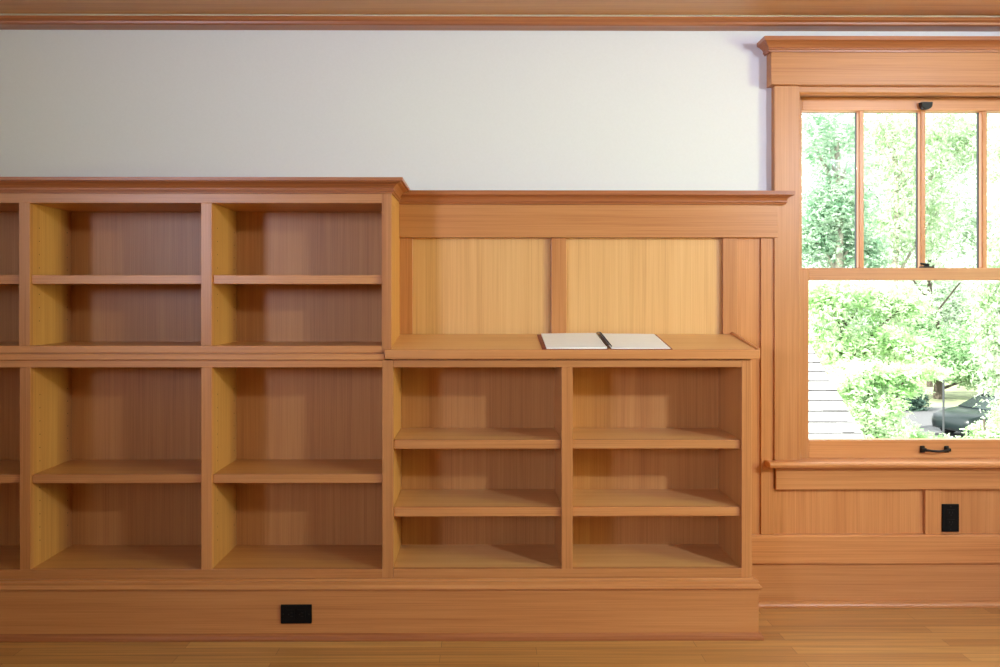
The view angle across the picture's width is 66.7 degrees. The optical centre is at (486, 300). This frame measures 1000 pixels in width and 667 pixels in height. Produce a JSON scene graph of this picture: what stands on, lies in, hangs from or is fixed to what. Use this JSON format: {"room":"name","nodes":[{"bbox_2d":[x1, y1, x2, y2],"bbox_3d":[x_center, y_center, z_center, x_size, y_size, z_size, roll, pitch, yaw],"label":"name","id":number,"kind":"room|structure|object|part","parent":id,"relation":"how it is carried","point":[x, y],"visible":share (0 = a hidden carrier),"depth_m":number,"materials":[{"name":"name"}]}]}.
{"room":"library","nodes":[
{"label":"library","id":0,"kind":"room"},
{"bbox_2d":[0,30,999,190],"bbox_3d":[0.403,0.016,3.202,7.560,2.460,0.160,0,0,0],"label":"wall","id":1,"kind":"structure","parent":0,"point":[430,109],"depth_m":3.12,"materials":[{"name":"white paint"}]},
{"bbox_2d":[0,0,999,30],"bbox_3d":[0.405,-1.161,2.892,7.158,0.103,0.459,0,0,0],"label":"trim","id":2,"kind":"structure","parent":1,"relation":"attached to","point":[471,15],"depth_m":3.03,"materials":[{"name":"brown wood"}]},
{"bbox_3d":[0.404,-1.127,3.080,7.158,0.034,0.082,0,0,0],"label":"picture rail","id":3,"kind":"part","parent":2,"relation":"part of","materials":[{"name":"brown wood"}]},
{"bbox_2d":[399,190,794,533],"bbox_3d":[0.436,0.255,3.083,1.603,1.395,0.078,0,0,0],"label":"wood paneling","id":4,"kind":"structure","parent":1,"relation":"attached to","point":[472,261],"depth_m":3.11,"materials":[{"name":"brown wood"}]},
{"bbox_3d":[-0.047,-0.038,3.113,0.616,0.480,0.011,0,0,0],"label":"panel","id":5,"kind":"part","parent":4,"relation":"part of","materials":[{"name":"brown wood"}]},
{"bbox_3d":[0.413,-0.325,3.101,1.536,0.133,0.042,0,0,0],"label":"frieze rail","id":6,"kind":"part","parent":4,"relation":"part of","materials":[{"name":"brown wood"}]},
{"bbox_3d":[0.441,-0.417,3.065,1.592,0.052,0.042,0,0,0],"label":"cap moulding","id":7,"kind":"part","parent":4,"relation":"part of","materials":[{"name":"brown wood"}]},
{"bbox_3d":[0.642,-0.038,3.117,0.637,0.480,0.011,0,0,0],"label":"panel","id":8,"kind":"part","parent":4,"relation":"part of","materials":[{"name":"brown wood"}]},
{"bbox_3d":[1.048,0.337,3.115,0.135,1.230,0.019,0,0,0],"label":"panel","id":9,"kind":"part","parent":4,"relation":"part of","materials":[{"name":"brown wood"}]},
{"bbox_2d":[752,488,999,563],"bbox_3d":[2.483,0.901,3.113,2.997,0.331,0.040,0,0,0],"label":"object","id":10,"kind":"structure","parent":1,"relation":"attached to","point":[812,526],"depth_m":3.11,"materials":[{"name":"brown wood"}]},
{"bbox_3d":[1.480,0.844,3.120,0.617,0.216,0.013,0,0,0],"label":"panel","id":11,"kind":"part","parent":10,"relation":"part of","materials":[{"name":"brown wood"}]},
{"bbox_3d":[2.483,1.009,3.112,2.997,0.115,0.039,0,0,0],"label":"rail","id":12,"kind":"part","parent":10,"relation":"part of","materials":[{"name":"brown wood"}]},
{"bbox_3d":[2.159,0.844,3.124,0.609,0.216,0.013,0,0,0],"label":"panel","id":13,"kind":"part","parent":10,"relation":"part of","materials":[{"name":"brown wood"}]},
{"bbox_2d":[752,563,999,607],"bbox_3d":[2.483,1.156,3.108,2.998,0.178,0.047,0,0,0],"label":"baseboard","id":14,"kind":"structure","parent":1,"relation":"attached to","point":[882,585],"depth_m":3.10,"materials":[{"name":"brown wood"}]},
{"bbox_3d":[2.483,1.234,3.096,2.998,0.023,0.022,0,0,0],"label":"shoe moulding","id":15,"kind":"part","parent":14,"relation":"part of","materials":[{"name":"brown wood"}]},
{"bbox_2d":[757,36,999,489],"bbox_3d":[1.828,-0.147,3.180,1.439,1.826,0.280,0,0,0],"label":"window","id":16,"kind":"structure","parent":1,"relation":"in","point":[859,75],"depth_m":3.09,"materials":[{"name":"brown wood"}]},
{"bbox_3d":[1.220,-0.114,3.109,0.102,1.524,0.034,0,0,0],"label":"casing","id":17,"kind":"part","parent":16,"relation":"part of","materials":[{"name":"brown wood"}]},
{"bbox_3d":[1.829,-1.033,3.084,1.439,0.054,0.089,0,0,0],"label":"head crown","id":18,"kind":"part","parent":16,"relation":"part of","materials":[{"name":"brown wood"}]},
{"bbox_3d":[1.829,-0.943,3.103,1.359,0.134,0.052,0,0,0],"label":"head casing","id":19,"kind":"part","parent":16,"relation":"part of","materials":[{"name":"brown wood"}]},
{"bbox_3d":[1.828,-0.470,3.222,1.118,0.767,0.012,0,0,0],"label":"exterior sash","id":20,"kind":"part","parent":16,"relation":"part of","materials":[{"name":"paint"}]},
{"bbox_3d":[1.828,-0.826,3.202,1.019,0.056,0.036,0,0,0],"label":"sash rail","id":21,"kind":"part","parent":16,"relation":"part of","materials":[{"name":"brown wood"}]},
{"bbox_3d":[1.829,-0.112,3.162,0.996,0.050,0.035,0,0,0],"label":"sash rail","id":22,"kind":"part","parent":16,"relation":"part of","materials":[{"name":"brown wood"}]},
{"bbox_3d":[1.829,0.613,3.162,0.996,0.077,0.035,0,0,0],"label":"sash rail","id":23,"kind":"part","parent":16,"relation":"part of","materials":[{"name":"brown wood"}]},
{"bbox_3d":[1.831,-0.814,3.171,0.048,0.031,0.024,0,0,0],"label":"sash pull","id":24,"kind":"part","parent":16,"relation":"part of","materials":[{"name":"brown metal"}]},
{"bbox_2d":[942,504,958,531],"bbox_3d":[1.898,0.888,3.111,0.070,0.114,0.008,0,0,0],"label":"electrical outlet","id":25,"kind":"object","parent":1,"relation":"attached to","point":[950,512],"visible":1,"depth_m":3.11,"materials":[{"name":"black plastic"}]},
{"bbox_2d":[947,510,954,516],"bbox_3d":[1.898,0.869,3.109,0.033,0.029,0.003,0,0,0],"label":"receptacle","id":26,"kind":"object","parent":25,"relation":"attached to","point":[950,513],"depth_m":3.11,"materials":[{"name":"black plastic"}]},
{"bbox_2d":[947,519,954,525],"bbox_3d":[1.898,0.907,3.109,0.033,0.029,0.003,0,0,0],"label":"receptacle","id":27,"kind":"object","parent":25,"relation":"attached to","point":[950,522],"depth_m":3.11,"materials":[{"name":"black plastic"}]},
{"bbox_2d":[0,608,999,666],"bbox_3d":[0.426,1.276,-1.238,7.560,0.060,9.120,0,0,0],"label":"floor","id":28,"kind":"structure","parent":0,"point":[793,637],"depth_m":2.71,"materials":[{"name":"brown wood"}]},
{"bbox_2d":[0,359,400,578],"bbox_3d":[-1.721,0.623,2.951,2.747,0.809,0.291,0,0,0],"label":"bookcase","id":29,"kind":"object","parent":28,"relation":"on","point":[110,469],"visible":0.99,"depth_m":3.09,"materials":[{"name":"brown wood"}]},
{"bbox_3d":[-2.058,0.659,2.960,0.663,0.029,0.251,0,0,0],"label":"shelf","id":30,"kind":"part","parent":29,"relation":"part of","materials":[{"name":"brown wood"}]},
{"bbox_3d":[-2.059,0.623,3.091,0.666,0.805,0.008,0,0,0],"label":"panel","id":31,"kind":"part","parent":29,"relation":"part of","materials":[{"name":"brown wood"}]},
{"bbox_3d":[-1.372,0.659,2.963,0.628,0.029,0.251,0,0,0],"label":"shelf","id":32,"kind":"part","parent":29,"relation":"part of","materials":[{"name":"brown wood"}]},
{"bbox_3d":[-1.373,0.623,3.095,0.631,0.805,0.008,0,0,0],"label":"panel","id":33,"kind":"part","parent":29,"relation":"part of","materials":[{"name":"brown wood"}]},
{"bbox_3d":[-1.720,0.232,2.817,2.665,0.027,0.021,0,0,0],"label":"rail","id":34,"kind":"part","parent":29,"relation":"part of","materials":[{"name":"brown wood"}]},
{"bbox_3d":[-1.720,1.010,2.817,2.665,0.034,0.021,0,0,0],"label":"rail","id":35,"kind":"part","parent":29,"relation":"part of","materials":[{"name":"brown wood"}]},
{"bbox_2d":[0,177,409,359],"bbox_3d":[-1.717,-0.117,2.934,2.817,0.669,0.348,0,0,0],"label":"bookcase","id":36,"kind":"object","parent":29,"relation":"on","point":[92,268],"visible":0.97,"depth_m":3.05,"materials":[{"name":"brown wood"}]},
{"bbox_3d":[-2.061,-0.103,3.091,0.662,0.585,0.008,0,0,0],"label":"panel","id":37,"kind":"part","parent":36,"relation":"part of","materials":[{"name":"brown wood"}]},
{"bbox_3d":[-1.374,-0.081,2.963,0.629,0.029,0.251,0,0,0],"label":"shelf","id":38,"kind":"part","parent":36,"relation":"part of","materials":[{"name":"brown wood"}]},
{"bbox_3d":[-1.374,-0.103,3.095,0.632,0.585,0.008,0,0,0],"label":"panel","id":39,"kind":"part","parent":36,"relation":"part of","materials":[{"name":"brown wood"}]},
{"bbox_3d":[-1.721,-0.380,2.817,2.664,0.036,0.021,0,0,0],"label":"rail","id":40,"kind":"part","parent":36,"relation":"part of","materials":[{"name":"brown wood"}]},
{"bbox_3d":[-1.721,0.178,2.817,2.664,0.026,0.021,0,0,0],"label":"rail","id":41,"kind":"part","parent":36,"relation":"part of","materials":[{"name":"brown wood"}]},
{"bbox_3d":[-1.752,0.207,2.942,2.747,0.022,0.293,0,0,0],"label":"moulding","id":42,"kind":"part","parent":36,"relation":"part of","materials":[{"name":"brown wood"}]},
{"bbox_3d":[-1.717,-0.424,2.895,2.817,0.053,0.269,0,0,0],"label":"crown moulding","id":43,"kind":"part","parent":36,"relation":"part of","materials":[{"name":"brown wood"}]},
{"bbox_3d":[-0.704,-0.081,2.967,0.626,0.029,0.251,0,0,0],"label":"shelf","id":44,"kind":"part","parent":36,"relation":"part of","materials":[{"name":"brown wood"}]},
{"bbox_3d":[-0.705,-0.103,3.098,0.629,0.585,0.008,0,0,0],"label":"panel","id":45,"kind":"part","parent":36,"relation":"part of","materials":[{"name":"brown wood"}]},
{"bbox_3d":[-0.361,-0.103,2.967,0.012,0.589,0.266,0,0,0],"label":"panel","id":46,"kind":"part","parent":36,"relation":"part of","materials":[{"name":"brown wood"}]},
{"bbox_3d":[-0.703,0.659,2.967,0.628,0.029,0.251,0,0,0],"label":"shelf","id":47,"kind":"part","parent":29,"relation":"part of","materials":[{"name":"brown wood"}]},
{"bbox_3d":[-0.704,0.623,3.098,0.630,0.805,0.008,0,0,0],"label":"panel","id":48,"kind":"part","parent":29,"relation":"part of","materials":[{"name":"brown wood"}]},
{"bbox_3d":[-0.368,0.619,2.965,0.040,0.747,0.262,0,0,0],"label":"panel","id":49,"kind":"part","parent":29,"relation":"part of","materials":[{"name":"brown wood"}]},
{"bbox_2d":[0,575,763,641],"bbox_3d":[-1.055,1.136,2.921,4.140,0.217,0.288,0,0,0],"label":"plinth","id":50,"kind":"object","parent":28,"relation":"on","point":[343,609],"visible":0.72,"depth_m":2.79,"materials":[{"name":"brown wood"}]},
{"bbox_2d":[281,604,311,623],"bbox_3d":[-0.700,1.149,2.788,0.114,0.070,0.008,0,0,0],"label":"electrical outlet","id":51,"kind":"object","parent":50,"relation":"attached to","point":[290,613],"visible":1,"depth_m":2.79,"materials":[{"name":"black plastic"}]},
{"bbox_2d":[287,610,294,618],"bbox_3d":[-0.719,1.149,2.785,0.029,0.033,0.003,0,0,0],"label":"receptacle","id":52,"kind":"object","parent":51,"relation":"attached to","point":[290,613],"depth_m":2.78,"materials":[{"name":"black plastic"}]},
{"bbox_2d":[297,610,304,618],"bbox_3d":[-0.680,1.149,2.785,0.029,0.033,0.003,0,0,0],"label":"receptacle","id":53,"kind":"object","parent":51,"relation":"attached to","point":[300,613],"depth_m":2.78,"materials":[{"name":"black plastic"}]},
{"bbox_3d":[-1.057,1.044,2.922,4.136,0.033,0.284,0,0,0],"label":"cap moulding","id":54,"kind":"part","parent":50,"relation":"part of","materials":[{"name":"brown wood"}]},
{"bbox_3d":[-1.055,1.233,2.921,4.140,0.024,0.288,0,0,0],"label":"shoe moulding","id":55,"kind":"part","parent":50,"relation":"part of","materials":[{"name":"brown wood"}]},
{"bbox_2d":[394,360,751,577],"bbox_3d":[0.317,0.623,2.962,1.330,0.809,0.291,0,0,0],"label":"bookcase","id":56,"kind":"object","parent":28,"relation":"on","point":[510,468],"visible":0.98,"depth_m":3.08,"materials":[{"name":"brown wood"}]},
{"bbox_3d":[-0.036,0.783,2.970,0.622,0.030,0.251,0,0,0],"label":"shelf","id":57,"kind":"part","parent":56,"relation":"part of","materials":[{"name":"brown wood"}]},
{"bbox_3d":[-0.036,0.532,2.970,0.622,0.029,0.251,0,0,0],"label":"shelf","id":58,"kind":"part","parent":56,"relation":"part of","materials":[{"name":"brown wood"}]},
{"bbox_3d":[-0.036,0.623,3.102,0.624,0.805,0.008,0,0,0],"label":"panel","id":59,"kind":"part","parent":56,"relation":"part of","materials":[{"name":"brown wood"}]},
{"bbox_3d":[0.299,0.232,2.827,1.291,0.027,0.021,0,0,0],"label":"rail","id":60,"kind":"part","parent":56,"relation":"part of","materials":[{"name":"brown wood"}]},
{"bbox_3d":[0.299,1.010,2.827,1.291,0.034,0.021,0,0,0],"label":"rail","id":61,"kind":"part","parent":56,"relation":"part of","materials":[{"name":"brown wood"}]},
{"bbox_2d":[385,332,759,359],"bbox_3d":[0.315,0.172,2.945,1.384,0.092,0.294,0,0,0],"label":"slanted top","id":62,"kind":"object","parent":56,"relation":"on","point":[732,346],"visible":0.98,"depth_m":2.80,"materials":[{"name":"brown wood"}]},
{"bbox_2d":[537,332,671,348],"bbox_3d":[0.444,0.151,2.938,0.482,0.056,0.271,0,0,0],"label":"notebook","id":63,"kind":"object","parent":62,"relation":"on","point":[547,340],"visible":1,"depth_m":2.92,"materials":[{"name":"white paper"}]},
{"bbox_3d":[0.630,0.623,3.105,0.629,0.805,0.008,0,0,0],"label":"panel","id":64,"kind":"part","parent":56,"relation":"part of","materials":[{"name":"brown wood"}]},
{"bbox_3d":[0.631,0.532,2.974,0.626,0.029,0.251,0,0,0],"label":"shelf","id":65,"kind":"part","parent":56,"relation":"part of","materials":[{"name":"brown wood"}]},
{"bbox_3d":[0.631,0.783,2.974,0.626,0.030,0.251,0,0,0],"label":"shelf","id":66,"kind":"part","parent":56,"relation":"part of","materials":[{"name":"brown wood"}]},
{"bbox_3d":[0.963,0.619,2.972,0.036,0.747,0.262,0,0,0],"label":"panel","id":67,"kind":"part","parent":56,"relation":"part of","materials":[{"name":"brown wood"}]},
{"label":"outside","id":68,"kind":"structure","parent":0,"visible":0},
{"bbox_2d":[809,345,863,437],"bbox_3d":[0.015,2.534,6.847,6.197,4.221,1.321,0,0,0],"label":"shingled roof","id":69,"kind":"structure","parent":68,"point":[829,417],"depth_m":6.54,"materials":[{"name":"grey"}]},
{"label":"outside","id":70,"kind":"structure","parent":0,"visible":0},
{"bbox_2d":[811,339,996,406],"bbox_3d":[19.730,4.746,51.704,100.000,0.200,86.800,0,0,0],"label":"ground","id":71,"kind":"structure","parent":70,"point":[954,396],"depth_m":37.76,"materials":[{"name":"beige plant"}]},
{"bbox_2d":[809,280,944,404],"bbox_3d":[8.426,1.960,17.102,3.506,5.373,1.592,0,0,0],"label":"broadleaf tree","id":72,"kind":"object","parent":71,"relation":"on","point":[841,301],"visible":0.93,"depth_m":16.86,"materials":[{"name":"green plant"}]},
{"bbox_2d":[819,354,964,437],"bbox_3d":[6.337,2.738,12.082,2.284,3.811,1.163,0,0,0],"label":"broadleaf tree","id":73,"kind":"object","parent":71,"relation":"on","point":[862,383],"visible":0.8,"depth_m":11.88,"materials":[{"name":"green plant"}]},
{"bbox_2d":[802,250,996,371],"bbox_3d":[27.181,1.679,50.063,17.010,11.054,7.335,0,0,3],"label":"broadleaf tree","id":74,"kind":"object","parent":71,"relation":"on","point":[950,310],"visible":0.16,"depth_m":49.13,"materials":[{"name":"green plant"}]},
{"bbox_2d":[802,113,999,386],"bbox_3d":[22.742,-3.654,41.211,14.682,16.602,5.202,0,0,-6],"label":"broadleaf tree","id":75,"kind":"object","parent":71,"relation":"on","point":[969,227],"visible":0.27,"depth_m":40.45,"materials":[{"name":"green plant"}]},
{"bbox_2d":[885,383,932,411],"bbox_3d":[17.759,4.223,32.208,2.042,1.807,1.324,0,0,9],"label":"shrub","id":76,"kind":"object","parent":71,"relation":"on","point":[918,403],"visible":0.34,"depth_m":31.88,"materials":[{"name":"green plant"}]},
{"bbox_2d":[942,379,944,436],"bbox_3d":[13.257,3.437,22.070,0.120,2.416,0.120,0,0,0],"label":"pole","id":77,"kind":"object","parent":71,"relation":"on","point":[943,381],"visible":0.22,"depth_m":22.05,"materials":[{"name":"grey metal"}]},
{"bbox_2d":[896,400,999,437],"bbox_3d":[8.113,3.160,13.029,2.482,2.966,1.115,0,0,-3],"label":"shrub","id":78,"kind":"object","parent":71,"relation":"on","point":[990,430],"visible":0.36,"depth_m":13.06,"materials":[{"name":"green plant"}]},
{"bbox_2d":[899,284,997,398],"bbox_3d":[22.074,1.720,35.935,5.972,5.857,2.934,0,0,2],"label":"broadleaf tree","id":79,"kind":"object","parent":71,"relation":"on","point":[955,354],"visible":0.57,"depth_m":35.71,"materials":[{"name":"green plant"}]},
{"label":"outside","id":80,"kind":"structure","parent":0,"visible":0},
{"bbox_2d":[852,407,974,437],"bbox_3d":[33.854,4.630,27.928,52.000,0.028,10.500,0,0,0],"label":"road","id":81,"kind":"structure","parent":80,"point":[924,418],"depth_m":29.12,"materials":[{"name":"grey asphalt"}]},
{"bbox_2d":[802,113,895,391],"bbox_3d":[11.080,-1.624,24.150,3.616,12.547,2.357,0,0,-3],"label":"broadleaf tree","id":82,"kind":"object","parent":81,"relation":"on","point":[835,208],"visible":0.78,"depth_m":23.87,"materials":[{"name":"green plant"}]},
{"bbox_2d":[842,113,999,413],"bbox_3d":[15.604,-1.836,26.914,5.834,12.967,2.812,0,0,3],"label":"broadleaf tree","id":83,"kind":"object","parent":81,"relation":"on","point":[901,209],"visible":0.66,"depth_m":26.90,"materials":[{"name":"green plant"}]},
{"bbox_2d":[932,391,997,433],"bbox_3d":[17.695,3.882,26.088,4.450,1.465,1.890,0,0,-12],"label":"car","id":84,"kind":"object","parent":81,"relation":"on","point":[958,417],"visible":0.49,"depth_m":25.71,"materials":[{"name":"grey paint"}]},
{"bbox_3d":[18.012,3.425,26.157,2.700,0.500,1.640,0,0,-12],"label":"cabin glass","id":85,"kind":"part","parent":84,"relation":"part of","materials":[{"name":"clear glass"}]},
{"bbox_2d":[961,113,999,426],"bbox_3d":[16.389,-1.411,24.015,2.763,12.119,1.776,0,0,0],"label":"broadleaf tree","id":86,"kind":"object","parent":81,"relation":"on","point":[991,361],"visible":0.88,"depth_m":23.93,"materials":[{"name":"green plant"}]}
]}

